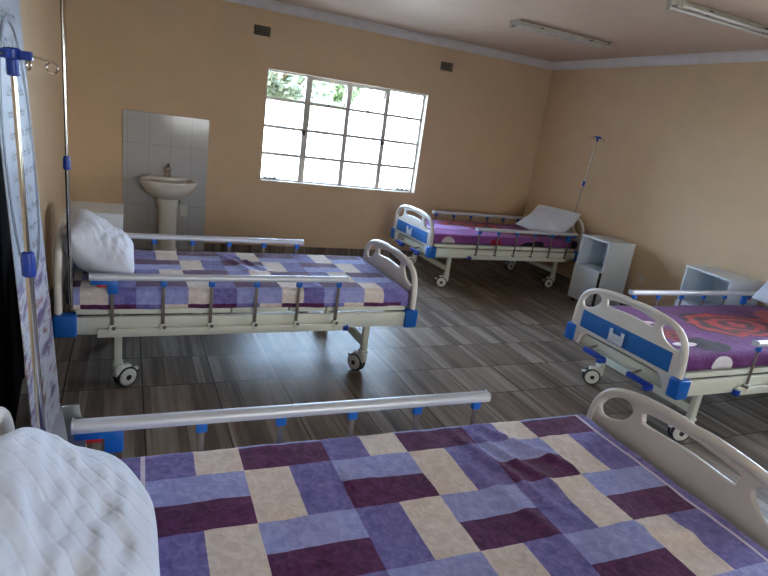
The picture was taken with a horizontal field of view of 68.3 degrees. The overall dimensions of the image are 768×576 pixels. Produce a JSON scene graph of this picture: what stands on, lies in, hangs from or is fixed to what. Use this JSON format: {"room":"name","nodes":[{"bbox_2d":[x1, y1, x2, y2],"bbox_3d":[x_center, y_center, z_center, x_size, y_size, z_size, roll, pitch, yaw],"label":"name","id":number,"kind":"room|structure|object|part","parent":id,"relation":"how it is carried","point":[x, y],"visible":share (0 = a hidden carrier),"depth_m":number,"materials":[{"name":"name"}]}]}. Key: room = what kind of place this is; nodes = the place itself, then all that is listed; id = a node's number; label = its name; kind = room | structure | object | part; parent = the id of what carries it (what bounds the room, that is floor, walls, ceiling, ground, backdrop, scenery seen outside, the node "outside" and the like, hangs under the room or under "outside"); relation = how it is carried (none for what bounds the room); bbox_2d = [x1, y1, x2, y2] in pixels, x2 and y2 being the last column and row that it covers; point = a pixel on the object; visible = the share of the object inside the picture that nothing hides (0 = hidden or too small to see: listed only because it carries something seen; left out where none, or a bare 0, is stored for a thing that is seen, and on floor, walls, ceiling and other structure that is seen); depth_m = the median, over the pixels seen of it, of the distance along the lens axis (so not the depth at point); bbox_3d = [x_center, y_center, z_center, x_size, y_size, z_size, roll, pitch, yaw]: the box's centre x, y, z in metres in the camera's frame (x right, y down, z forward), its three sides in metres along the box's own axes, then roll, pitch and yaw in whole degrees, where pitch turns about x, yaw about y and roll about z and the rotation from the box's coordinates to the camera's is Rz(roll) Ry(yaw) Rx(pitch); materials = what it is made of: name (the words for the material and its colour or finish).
{"room":"hospital room","nodes":[
{"label":"hospital room","id":0,"kind":"room"},
{"bbox_2d":[19,0,69,374],"bbox_3d":[-1.365,-0.342,1.585,0.140,2.670,8.830,0,18,-24],"label":"wall","id":1,"kind":"structure","parent":0,"point":[40,19],"depth_m":4.06,"materials":[{"name":"beige paint"}]},
{"bbox_2d":[0,147,24,426],"bbox_3d":[-1.709,-0.299,2.431,0.215,2.030,1.100,0,18,-24],"label":"door","id":2,"kind":"structure","parent":1,"relation":"in","point":[12,368],"depth_m":2.54,"materials":[{"name":"black paint"}]},
{"bbox_3d":[-1.743,-0.300,2.415,0.140,2.030,1.100,0,18,-24],"label":"frame","id":3,"kind":"part","parent":2,"relation":"part of","materials":[{"name":"white paint"}]},
{"bbox_2d":[49,287,53,306],"bbox_3d":[-2.617,-0.013,4.514,0.011,0.090,2.949,0,18,-24],"label":"baseboard","id":4,"kind":"structure","parent":1,"relation":"attached to","point":[51,292],"depth_m":4.23,"materials":[{"name":"brown wood"}]},
{"bbox_2d":[66,0,552,250],"bbox_3d":[-0.524,-1.700,6.658,5.857,2.670,0.140,0,18,-24],"label":"wall","id":5,"kind":"structure","parent":0,"point":[201,59],"depth_m":6.25,"materials":[{"name":"beige paint"}]},
{"bbox_2d":[122,109,208,250],"bbox_3d":[-2.305,-1.094,5.979,0.825,1.420,0.012,0,18,-24],"label":"tile backsplash","id":6,"kind":"structure","parent":5,"relation":"attached to","point":[151,141],"depth_m":5.92,"materials":[{"name":"white tile"}]},
{"bbox_2d":[254,24,270,36],"bbox_3d":[-1.278,-2.687,5.920,0.175,0.099,0.062,0,18,-24],"label":"air vent","id":7,"kind":"object","parent":5,"relation":"in","point":[261,30],"visible":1,"depth_m":5.91,"materials":[{"name":"black metal"}]},
{"bbox_2d":[260,68,428,192],"bbox_3d":[-0.465,-1.801,6.682,1.946,1.189,0.205,0,18,-24],"label":"window","id":8,"kind":"structure","parent":5,"relation":"in","point":[307,102],"depth_m":6.67,"materials":[{"name":"paint"}]},
{"bbox_3d":[-0.645,-2.246,6.497,0.442,0.254,0.111,0,18,-24],"label":"vent sash","id":9,"kind":"part","parent":8,"relation":"part of","materials":[{"name":"glass"}]},
{"bbox_3d":[-0.202,-2.243,6.698,0.442,0.254,0.111,0,18,-24],"label":"vent sash","id":10,"kind":"part","parent":8,"relation":"part of","materials":[{"name":"glass"}]},
{"bbox_2d":[203,243,502,260],"bbox_3d":[-0.666,-0.449,6.950,5.577,0.090,0.011,0,18,-24],"label":"baseboard","id":11,"kind":"structure","parent":5,"relation":"attached to","point":[207,246],"depth_m":6.79,"materials":[{"name":"brown wood"}]},
{"bbox_2d":[223,0,552,69],"bbox_3d":[-0.308,-2.895,6.203,5.577,0.085,0.085,0,18,-24],"label":"trim","id":12,"kind":"structure","parent":5,"relation":"attached to","point":[271,5],"depth_m":6.37,"materials":[{"name":"white paint"}]},
{"bbox_2d":[440,61,453,71],"bbox_3d":[0.745,-2.673,6.841,0.170,0.099,0.062,0,18,-24],"label":"air vent","id":13,"kind":"object","parent":5,"relation":"in","point":[445,66],"visible":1,"depth_m":6.83,"materials":[{"name":"black metal"}]},
{"bbox_2d":[15,249,767,521],"bbox_3d":[1.052,1.005,3.156,6.177,0.120,9.430,0,18,-24],"label":"floor","id":14,"kind":"structure","parent":0,"point":[496,329],"depth_m":3.83,"materials":[{"name":"brown wood"}]},
{"bbox_2d":[0,0,67,441],"bbox_3d":[-1.399,-0.230,2.284,0.216,2.061,0.660,0,18,-24],"label":"curtain","id":15,"kind":"object","parent":14,"relation":"on","point":[11,35],"visible":0.73,"depth_m":2.24,"materials":[{"name":"fabric"}]},
{"bbox_2d":[64,201,123,306],"bbox_3d":[-2.167,-0.233,4.277,0.388,0.760,0.426,0,18,-24],"label":"base cabinet","id":16,"kind":"object","parent":14,"relation":"on","point":[112,212],"visible":0.1,"depth_m":4.10,"materials":[{"name":"white laminate"}]},
{"bbox_2d":[140,163,196,250],"bbox_3d":[-2.226,-0.798,5.841,0.550,0.954,0.470,0,18,-24],"label":"basin","id":17,"kind":"object","parent":14,"relation":"on","point":[168,190],"visible":0.91,"depth_m":5.84,"materials":[{"name":"ceramic"}]},
{"bbox_2d":[164,163,171,176],"bbox_3d":[-2.226,-1.220,5.849,0.072,0.156,0.148,0,18,-24],"label":"tap","id":18,"kind":"object","parent":17,"relation":"on","point":[167,168],"depth_m":5.86,"materials":[{"name":"brown plastic"}]},
{"bbox_3d":[-2.196,-1.011,5.780,0.550,0.200,0.470,0,18,-24],"label":"bowl","id":19,"kind":"part","parent":17,"relation":"part of","materials":[{"name":"ceramic"}]},
{"bbox_3d":[-2.167,-0.833,6.123,0.070,0.120,0.006,0,18,-24],"label":"pipe plate","id":20,"kind":"part","parent":17,"relation":"part of","materials":[{"name":"ceramic"}]},
{"bbox_2d":[52,212,417,386],"bbox_3d":[-0.885,0.027,3.761,2.199,0.892,1.005,0,18,-25],"label":"hospital bed","id":21,"kind":"object","parent":14,"relation":"on","point":[67,324],"visible":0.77,"depth_m":3.28,"materials":[{"name":"white plastic"}]},
{"bbox_3d":[-1.835,-0.146,3.256,0.039,0.537,0.921,0,18,-25],"label":"headboard","id":22,"kind":"part","parent":21,"relation":"part of","materials":[{"name":"white plastic"}]},
{"bbox_2d":[60,0,73,309],"bbox_3d":[-1.514,-0.664,2.684,0.138,1.636,0.138,9,16,2],"label":"stand","id":23,"kind":"object","parent":21,"relation":"attached to","point":[66,159],"visible":1,"depth_m":2.72,"materials":[{"name":"silver metal"}]},
{"bbox_2d":[65,263,75,304],"bbox_3d":[-0.918,-0.069,3.712,1.990,0.092,0.850,0,18,-25],"label":"mattress","id":24,"kind":"object","parent":21,"relation":"on","point":[74,264],"visible":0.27,"depth_m":2.95,"materials":[{"name":"blue fabric"}]},
{"bbox_2d":[73,250,408,309],"bbox_3d":[-0.903,-0.063,3.721,1.976,0.166,0.906,0,18,-25],"label":"blanket","id":25,"kind":"object","parent":24,"relation":"on","point":[366,285],"visible":0.83,"depth_m":3.52,"materials":[{"name":"fabric"}]},
{"bbox_2d":[61,208,133,273],"bbox_3d":[-1.634,-0.244,3.245,0.370,0.320,0.705,0,18,-24],"label":"pillow","id":26,"kind":"object","parent":25,"relation":"on","point":[98,246],"visible":0.88,"depth_m":3.00,"materials":[{"name":"white fabric"}]},
{"bbox_3d":[-1.425,0.104,2.978,0.028,0.265,0.030,0,18,-25],"label":"rail post","id":27,"kind":"part","parent":21,"relation":"part of","materials":[{"name":"silver metal"}]},
{"bbox_3d":[-1.476,0.320,3.145,0.052,0.222,0.052,0,18,-25],"label":"leg","id":28,"kind":"part","parent":21,"relation":"part of","materials":[{"name":"beige metal"}]},
{"bbox_3d":[-1.197,0.105,3.085,0.028,0.265,0.030,0,18,-25],"label":"rail post","id":29,"kind":"part","parent":21,"relation":"part of","materials":[{"name":"silver metal"}]},
{"bbox_3d":[-0.970,0.105,3.191,0.028,0.265,0.030,0,18,-25],"label":"rail post","id":30,"kind":"part","parent":21,"relation":"part of","materials":[{"name":"silver metal"}]},
{"bbox_3d":[-1.253,-0.352,4.012,1.400,0.033,0.044,0,18,-25],"label":"rail","id":31,"kind":"part","parent":21,"relation":"part of","materials":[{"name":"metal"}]},
{"bbox_3d":[-0.866,-0.056,3.184,1.400,0.033,0.044,0,18,-25],"label":"rail","id":32,"kind":"part","parent":21,"relation":"part of","materials":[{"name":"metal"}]},
{"bbox_3d":[-0.932,0.065,3.753,2.040,0.100,0.923,0,18,-25],"label":"frame","id":33,"kind":"part","parent":21,"relation":"part of","materials":[{"name":"beige metal"}]},
{"bbox_3d":[-0.743,0.106,3.298,0.028,0.265,0.030,0,18,-25],"label":"rail post","id":34,"kind":"part","parent":21,"relation":"part of","materials":[{"name":"silver metal"}]},
{"bbox_3d":[-0.515,0.107,3.404,0.028,0.265,0.030,0,18,-25],"label":"rail post","id":35,"kind":"part","parent":21,"relation":"part of","materials":[{"name":"silver metal"}]},
{"bbox_3d":[-0.288,0.108,3.511,0.028,0.265,0.030,0,18,-25],"label":"rail post","id":36,"kind":"part","parent":21,"relation":"part of","materials":[{"name":"silver metal"}]},
{"bbox_3d":[-0.126,0.325,3.776,0.052,0.222,0.052,0,18,-25],"label":"leg","id":37,"kind":"part","parent":21,"relation":"part of","materials":[{"name":"beige metal"}]},
{"bbox_3d":[0.024,-0.095,4.143,0.039,0.443,0.921,0,18,-25],"label":"footboard","id":38,"kind":"part","parent":21,"relation":"part of","materials":[{"name":"white plastic"}]},
{"bbox_2d":[0,388,767,550],"bbox_3d":[0.107,0.782,1.641,2.199,0.892,1.019,1,18,-23],"label":"hospital bed","id":39,"kind":"object","parent":14,"relation":"on","point":[737,503],"visible":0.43,"depth_m":1.86,"materials":[{"name":"beige metal"}]},
{"bbox_3d":[-0.854,0.602,1.159,0.039,0.537,0.921,1,18,-23],"label":"headboard","id":40,"kind":"part","parent":39,"relation":"part of","materials":[{"name":"white plastic"}]},
{"bbox_2d":[0,46,58,431],"bbox_3d":[-0.921,0.059,1.449,0.138,1.262,0.138,18,19,32],"label":"stand","id":41,"kind":"object","parent":39,"relation":"attached to","point":[12,56],"visible":0.97,"depth_m":1.40,"materials":[{"name":"silver metal"}]},
{"bbox_3d":[-0.584,0.561,1.810,0.028,0.265,0.030,1,18,-23],"label":"rail post","id":42,"kind":"part","parent":39,"relation":"part of","materials":[{"name":"silver metal"}]},
{"bbox_3d":[-0.353,0.564,1.910,0.028,0.265,0.030,1,18,-23],"label":"rail post","id":43,"kind":"part","parent":39,"relation":"part of","materials":[{"name":"silver metal"}]},
{"bbox_3d":[-0.247,0.404,1.898,1.400,0.033,0.044,1,18,-23],"label":"rail","id":44,"kind":"part","parent":39,"relation":"part of","materials":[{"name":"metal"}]},
{"bbox_3d":[-0.123,0.568,2.009,0.028,0.265,0.030,1,18,-23],"label":"rail post","id":45,"kind":"part","parent":39,"relation":"part of","materials":[{"name":"silver metal"}]},
{"bbox_3d":[0.108,0.571,2.109,0.028,0.265,0.030,1,18,-23],"label":"rail post","id":46,"kind":"part","parent":39,"relation":"part of","materials":[{"name":"silver metal"}]},
{"bbox_3d":[0.338,0.574,2.208,0.028,0.265,0.030,1,18,-23],"label":"rail post","id":47,"kind":"part","parent":39,"relation":"part of","materials":[{"name":"silver metal"}]},
{"bbox_3d":[1.031,0.673,1.989,0.039,0.443,0.921,1,18,-23],"label":"footboard","id":48,"kind":"part","parent":39,"relation":"part of","materials":[{"name":"white plastic"}]},
{"bbox_3d":[0.077,0.688,1.587,1.990,0.092,0.850,1,18,-23],"label":"mattress","id":49,"kind":"object","parent":39,"relation":"on","visible":0},
{"bbox_2d":[120,414,767,575],"bbox_3d":[0.072,0.699,1.587,1.997,0.172,0.907,1,18,-23],"label":"blanket","id":50,"kind":"object","parent":49,"relation":"on","point":[558,495],"visible":0.85,"depth_m":1.61,"materials":[{"name":"fabric"}]},
{"bbox_2d":[0,427,159,575],"bbox_3d":[-0.640,0.522,1.118,0.371,0.278,0.849,0,18,-24],"label":"pillow","id":51,"kind":"object","parent":50,"relation":"on","point":[67,509],"visible":1,"depth_m":1.17,"materials":[{"name":"white fabric"}]},
{"bbox_2d":[390,205,584,287],"bbox_3d":[1.193,-0.545,6.725,2.199,0.892,1.005,0,18,-25],"label":"hospital bed","id":52,"kind":"object","parent":14,"relation":"on","point":[413,231],"visible":0.7,"depth_m":6.35,"materials":[{"name":"white plastic"}]},
{"bbox_3d":[0.163,-0.513,6.402,0.060,0.040,0.190,0,18,-25],"label":"crank handle","id":53,"kind":"part","parent":52,"relation":"part of","materials":[{"name":"blue plastic"}]},
{"bbox_3d":[0.304,-0.634,6.274,0.004,0.121,0.744,0,18,-25],"label":"color panel","id":54,"kind":"part","parent":52,"relation":"part of","materials":[{"name":"blue plastic"}]},
{"bbox_3d":[0.321,-0.671,6.268,0.039,0.443,0.921,0,18,-25],"label":"footboard","id":55,"kind":"part","parent":52,"relation":"part of","materials":[{"name":"white plastic"}]},
{"bbox_3d":[0.318,-0.396,6.075,0.060,0.040,0.190,0,18,-25],"label":"crank handle","id":56,"kind":"part","parent":52,"relation":"part of","materials":[{"name":"blue plastic"}]},
{"bbox_3d":[0.697,-0.251,6.150,0.052,0.222,0.052,0,18,-25],"label":"leg","id":57,"kind":"part","parent":52,"relation":"part of","materials":[{"name":"beige metal"}]},
{"bbox_3d":[1.006,-0.466,6.105,0.028,0.265,0.030,0,18,-25],"label":"rail post","id":58,"kind":"part","parent":52,"relation":"part of","materials":[{"name":"silver metal"}]},
{"bbox_3d":[1.236,-0.922,7.169,1.400,0.033,0.044,0,18,-25],"label":"rail","id":59,"kind":"part","parent":52,"relation":"part of","materials":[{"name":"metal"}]},
{"bbox_3d":[1.229,-0.506,6.756,2.040,0.100,0.923,0,18,-25],"label":"frame","id":60,"kind":"part","parent":52,"relation":"part of","materials":[{"name":"beige metal"}]},
{"bbox_3d":[1.232,-0.466,6.213,0.028,0.265,0.030,0,18,-25],"label":"rail post","id":61,"kind":"part","parent":52,"relation":"part of","materials":[{"name":"silver metal"}]},
{"bbox_2d":[451,235,576,248],"bbox_3d":[1.252,-0.640,6.719,1.990,0.092,0.850,0,18,-25],"label":"mattress","id":62,"kind":"object","parent":52,"relation":"on","point":[573,243],"visible":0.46,"depth_m":6.73,"materials":[{"name":"blue fabric"}]},
{"bbox_2d":[420,219,570,247],"bbox_3d":[1.176,-0.635,6.686,1.889,0.143,0.905,0,18,-25],"label":"blanket","id":63,"kind":"object","parent":62,"relation":"on","point":[445,231],"visible":0.61,"depth_m":6.41,"materials":[{"name":"purple fabric"}]},
{"bbox_2d":[515,205,580,235],"bbox_3d":[1.984,-0.818,6.876,0.414,0.311,0.631,-5,21,-38],"label":"pillow","id":64,"kind":"object","parent":63,"relation":"on","point":[543,217],"visible":0.89,"depth_m":6.78,"materials":[{"name":"white fabric"}]},
{"bbox_3d":[1.459,-0.465,6.320,0.028,0.265,0.030,0,18,-25],"label":"rail post","id":65,"kind":"part","parent":52,"relation":"part of","materials":[{"name":"silver metal"}]},
{"bbox_3d":[1.626,-0.627,6.342,1.400,0.033,0.044,0,18,-25],"label":"rail","id":66,"kind":"part","parent":52,"relation":"part of","materials":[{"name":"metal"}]},
{"bbox_3d":[1.686,-0.465,6.427,0.028,0.265,0.030,0,18,-25],"label":"rail post","id":67,"kind":"part","parent":52,"relation":"part of","materials":[{"name":"silver metal"}]},
{"bbox_3d":[1.913,-0.464,6.535,0.028,0.265,0.030,0,18,-25],"label":"rail post","id":68,"kind":"part","parent":52,"relation":"part of","materials":[{"name":"silver metal"}]},
{"bbox_3d":[2.043,-0.248,6.787,0.052,0.222,0.052,0,18,-25],"label":"leg","id":69,"kind":"part","parent":52,"relation":"part of","materials":[{"name":"beige metal"}]},
{"bbox_3d":[2.189,-0.712,7.136,0.039,0.537,0.921,0,18,-25],"label":"headboard","id":70,"kind":"part","parent":52,"relation":"part of","materials":[{"name":"white plastic"}]},
{"bbox_2d":[574,136,604,212],"bbox_3d":[2.384,-1.101,6.781,0.143,1.399,0.222,9,16,2],"label":"stand","id":71,"kind":"object","parent":52,"relation":"attached to","point":[597,137],"visible":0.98,"depth_m":6.69,"materials":[{"name":"silver metal"}]},
{"bbox_2d":[568,234,635,305],"bbox_3d":[2.379,-0.170,6.242,0.388,0.760,0.416,0,18,-24],"label":"base cabinet","id":72,"kind":"object","parent":14,"relation":"on","point":[603,261],"visible":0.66,"depth_m":6.13,"materials":[{"name":"white laminate"}]},
{"bbox_3d":[2.186,-0.039,6.217,0.017,0.374,0.371,0,18,-24],"label":"door","id":73,"kind":"part","parent":72,"relation":"part of","materials":[{"name":"white laminate"}]},
{"bbox_2d":[577,263,602,272],"bbox_3d":[2.389,-0.209,6.233,0.362,0.018,0.374,0,18,-24],"label":"shelf","id":74,"kind":"object","parent":72,"relation":"attached to","point":[586,267],"depth_m":6.23,"materials":[{"name":"grey laminate"}]},
{"bbox_2d":[564,288,767,441],"bbox_3d":[2.405,0.413,4.013,2.199,0.892,1.005,1,18,-24],"label":"hospital bed","id":75,"kind":"object","parent":14,"relation":"on","point":[639,350],"visible":0.81,"depth_m":3.48,"materials":[{"name":"white plastic"}]},
{"bbox_3d":[1.368,0.438,3.712,0.060,0.040,0.190,1,18,-24],"label":"crank handle","id":76,"kind":"part","parent":75,"relation":"part of","materials":[{"name":"blue plastic"}]},
{"bbox_3d":[1.598,0.467,4.116,0.052,0.222,0.052,1,18,-24],"label":"leg","id":77,"kind":"part","parent":75,"relation":"part of","materials":[{"name":"beige metal"}]},
{"bbox_3d":[1.507,0.317,3.582,0.004,0.121,0.744,1,18,-24],"label":"color panel","id":78,"kind":"part","parent":75,"relation":"part of","materials":[{"name":"blue plastic"}]},
{"bbox_3d":[1.523,0.280,3.576,0.039,0.443,0.921,1,18,-24],"label":"footboard","id":79,"kind":"part","parent":75,"relation":"part of","materials":[{"name":"white plastic"}]},
{"bbox_3d":[1.514,0.554,3.381,0.060,0.040,0.190,1,18,-24],"label":"crank handle","id":80,"kind":"part","parent":75,"relation":"part of","materials":[{"name":"blue plastic"}]},
{"bbox_3d":[2.442,0.453,4.042,2.040,0.100,0.923,1,18,-24],"label":"frame","id":81,"kind":"part","parent":75,"relation":"part of","materials":[{"name":"beige metal"}]},
{"bbox_3d":[1.894,0.703,3.447,0.052,0.222,0.052,1,18,-24],"label":"leg","id":82,"kind":"part","parent":75,"relation":"part of","materials":[{"name":"beige metal"}]},
{"bbox_3d":[2.461,0.038,4.457,1.400,0.033,0.044,1,18,-24],"label":"rail","id":83,"kind":"part","parent":75,"relation":"part of","materials":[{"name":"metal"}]},
{"bbox_3d":[2.203,0.489,3.397,0.028,0.265,0.030,1,18,-24],"label":"rail post","id":84,"kind":"part","parent":75,"relation":"part of","materials":[{"name":"silver metal"}]},
{"bbox_3d":[2.830,0.333,3.620,1.400,0.033,0.044,1,18,-24],"label":"rail","id":85,"kind":"part","parent":75,"relation":"part of","materials":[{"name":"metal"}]},
{"bbox_3d":[2.465,0.318,4.005,1.990,0.092,0.850,1,18,-24],"label":"mattress","id":86,"kind":"object","parent":75,"relation":"on","visible":0},
{"bbox_2d":[587,305,767,370],"bbox_3d":[2.399,0.322,3.978,1.934,0.143,0.904,1,18,-24],"label":"blanket","id":87,"kind":"object","parent":86,"relation":"on","point":[718,336],"visible":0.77,"depth_m":3.76,"materials":[{"name":"purple fabric"}]},
{"bbox_2d":[751,281,767,304],"bbox_3d":[3.229,0.020,4.260,0.270,0.398,0.707,0,18,-24],"label":"pillow","id":88,"kind":"object","parent":87,"relation":"on","point":[761,295],"visible":1,"depth_m":4.50,"materials":[{"name":"white fabric"}]},
{"bbox_2d":[674,265,763,305],"bbox_3d":[2.973,0.231,5.149,0.378,0.760,0.506,3,17,-17],"label":"base cabinet","id":89,"kind":"object","parent":14,"relation":"on","point":[696,278],"visible":0.2,"depth_m":5.23,"materials":[{"name":"white laminate"}]},
{"bbox_3d":[2.778,0.354,5.150,0.017,0.374,0.461,3,17,-17],"label":"door","id":90,"kind":"part","parent":89,"relation":"part of","materials":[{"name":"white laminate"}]},
{"bbox_2d":[679,299,716,305],"bbox_3d":[2.983,0.192,5.139,0.352,0.018,0.464,3,17,-17],"label":"shelf","id":91,"kind":"object","parent":89,"relation":"attached to","point":[707,302],"depth_m":5.29,"materials":[{"name":"grey laminate"}]},
{"bbox_2d":[273,0,767,61],"bbox_3d":[1.422,-1.650,2.384,5.977,0.120,9.230,0,18,-24],"label":"ceiling","id":92,"kind":"structure","parent":0,"point":[634,28],"depth_m":5.04,"materials":[{"name":"white paint"}]},
{"bbox_2d":[509,19,611,49],"bbox_3d":[1.678,-2.376,5.328,1.122,0.062,0.128,0,18,-24],"label":"fluorescent light","id":93,"kind":"object","parent":92,"relation":"attached to","point":[518,23],"visible":1,"depth_m":5.29,"materials":[{"name":"metal"}]},
{"bbox_2d":[666,0,767,38],"bbox_3d":[2.456,-1.880,3.999,1.162,0.062,0.128,0,18,-24],"label":"fluorescent light","id":94,"kind":"object","parent":92,"relation":"attached to","point":[682,6],"visible":1,"depth_m":3.92,"materials":[{"name":"metal"}]},
{"bbox_2d":[523,61,767,305],"bbox_3d":[3.838,-0.304,3.955,0.140,2.670,8.830,0,18,-24],"label":"wall","id":95,"kind":"structure","parent":0,"point":[679,174],"depth_m":5.86,"materials":[{"name":"beige paint"}]},
{"bbox_2d":[636,274,644,283],"bbox_3d":[2.770,-0.098,6.110,0.016,0.090,0.090,0,18,-24],"label":"wall socket","id":96,"kind":"object","parent":95,"relation":"attached to","point":[640,278],"visible":1,"depth_m":6.10,"materials":[{"name":"beige plastic"}]},
{"bbox_2d":[516,261,767,373],"bbox_3d":[3.600,0.925,4.276,0.011,0.090,8.819,0,18,-24],"label":"baseboard","id":97,"kind":"structure","parent":95,"relation":"attached to","point":[559,277],"depth_m":7.44,"materials":[{"name":"brown wood"}]},
{"bbox_2d":[553,49,767,69],"bbox_3d":[3.908,-1.535,3.550,0.085,0.085,8.830,0,18,-24],"label":"trim","id":98,"kind":"structure","parent":95,"relation":"attached to","point":[761,55],"depth_m":5.74,"materials":[{"name":"white paint"}]},
{"label":"outside","id":99,"kind":"structure","parent":0,"visible":0},
{"bbox_2d":[261,127,414,188],"bbox_3d":[4.930,-1.253,13.323,100.000,0.180,100.000,0,18,-24],"label":"ground","id":100,"kind":"structure","parent":99,"point":[363,150],"depth_m":24.72,"materials":[{"name":"white"}]},
{"bbox_2d":[265,71,335,178],"bbox_3d":[-2.513,-4.167,13.635,2.768,3.541,2.717,0,18,-24],"label":"tree","id":101,"kind":"object","parent":100,"relation":"on","point":[280,85],"visible":0.32,"depth_m":13.27,"materials":[{"name":"green plant"}]},
{"bbox_3d":[-2.422,-4.821,13.445,2.768,2.168,2.717,0,18,-24],"label":"crown","id":102,"kind":"part","parent":101,"relation":"part of","materials":[{"name":"green plant"}]},
{"bbox_2d":[315,83,363,170],"bbox_3d":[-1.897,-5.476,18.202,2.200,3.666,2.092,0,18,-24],"label":"tree","id":103,"kind":"object","parent":100,"relation":"on","point":[335,115],"visible":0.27,"depth_m":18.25,"materials":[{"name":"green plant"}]},
{"bbox_3d":[-1.803,-6.149,18.006,2.200,1.763,2.092,0,18,-24],"label":"crown","id":104,"kind":"part","parent":103,"relation":"part of","materials":[{"name":"green plant"}]}
]}

